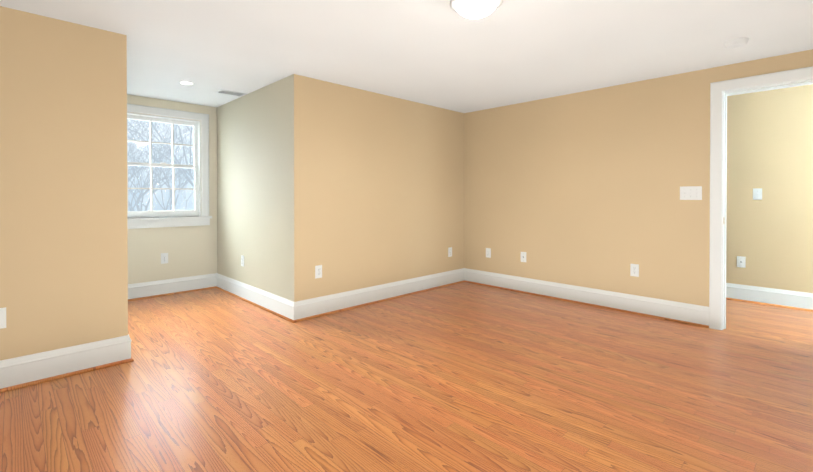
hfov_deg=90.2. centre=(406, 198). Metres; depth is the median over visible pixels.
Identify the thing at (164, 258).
outlet
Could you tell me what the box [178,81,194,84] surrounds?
recessed light
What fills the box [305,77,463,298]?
wall
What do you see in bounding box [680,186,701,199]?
light switch
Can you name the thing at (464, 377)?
floor
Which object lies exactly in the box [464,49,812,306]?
wall
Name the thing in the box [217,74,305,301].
wall
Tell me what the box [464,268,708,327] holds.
baseboard
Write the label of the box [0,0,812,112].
ceiling
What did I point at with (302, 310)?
baseboard
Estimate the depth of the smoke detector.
2.95 m
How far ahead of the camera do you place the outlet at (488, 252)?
5.30 m
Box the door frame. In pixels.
[709,66,812,329]
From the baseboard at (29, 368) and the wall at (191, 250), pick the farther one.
the wall at (191, 250)
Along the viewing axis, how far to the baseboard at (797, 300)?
4.36 m
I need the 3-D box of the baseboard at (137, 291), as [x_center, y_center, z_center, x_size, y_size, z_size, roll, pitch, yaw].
[-2.903,1.052,4.767,1.230,0.185,0.030,0,1,-44]
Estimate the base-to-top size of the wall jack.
0.124 m
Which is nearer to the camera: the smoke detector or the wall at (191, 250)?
the smoke detector
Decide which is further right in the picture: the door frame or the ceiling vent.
the door frame
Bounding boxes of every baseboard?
[0,335,133,392]
[128,273,215,300]
[215,273,290,321]
[288,268,464,322]
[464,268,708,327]
[726,283,812,311]
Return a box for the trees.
[127,119,193,210]
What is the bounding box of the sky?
[127,119,193,210]
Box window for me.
[127,103,211,228]
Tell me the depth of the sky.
41.72 m
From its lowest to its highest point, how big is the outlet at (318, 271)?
0.124 m
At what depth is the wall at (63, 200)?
2.64 m
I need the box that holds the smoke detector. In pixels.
[724,37,748,48]
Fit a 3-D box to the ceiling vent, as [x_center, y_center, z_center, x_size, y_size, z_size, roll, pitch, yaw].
[-1.943,-1.169,4.478,0.280,0.011,0.160,0,1,-44]
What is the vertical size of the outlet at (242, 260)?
0.124 m
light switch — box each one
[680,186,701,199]
[753,188,761,199]
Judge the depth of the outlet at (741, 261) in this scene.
4.54 m
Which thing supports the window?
in the wall at (191, 250)
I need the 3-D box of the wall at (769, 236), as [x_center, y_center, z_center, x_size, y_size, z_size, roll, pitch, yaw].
[3.815,-0.015,4.572,0.120,2.320,5.915,0,1,-44]
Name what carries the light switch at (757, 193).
attached to the wall at (769, 236)
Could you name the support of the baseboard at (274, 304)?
attached to the wall at (261, 204)
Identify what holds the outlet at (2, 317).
attached to the wall at (63, 200)
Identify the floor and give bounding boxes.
[0,282,812,471]
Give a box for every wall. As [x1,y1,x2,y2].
[0,6,127,360]
[127,94,216,283]
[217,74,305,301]
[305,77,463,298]
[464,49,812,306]
[726,84,812,292]
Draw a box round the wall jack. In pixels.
[521,252,525,261]
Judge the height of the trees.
10.854 m
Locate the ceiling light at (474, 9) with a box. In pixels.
[450,0,502,18]
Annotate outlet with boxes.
[0,307,5,328]
[161,253,167,263]
[241,255,243,266]
[315,265,321,278]
[448,247,451,256]
[486,248,490,257]
[630,264,638,276]
[737,256,745,267]
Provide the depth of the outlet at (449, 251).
5.38 m
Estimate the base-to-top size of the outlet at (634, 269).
0.124 m
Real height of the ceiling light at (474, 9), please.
0.112 m
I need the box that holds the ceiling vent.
[215,89,244,96]

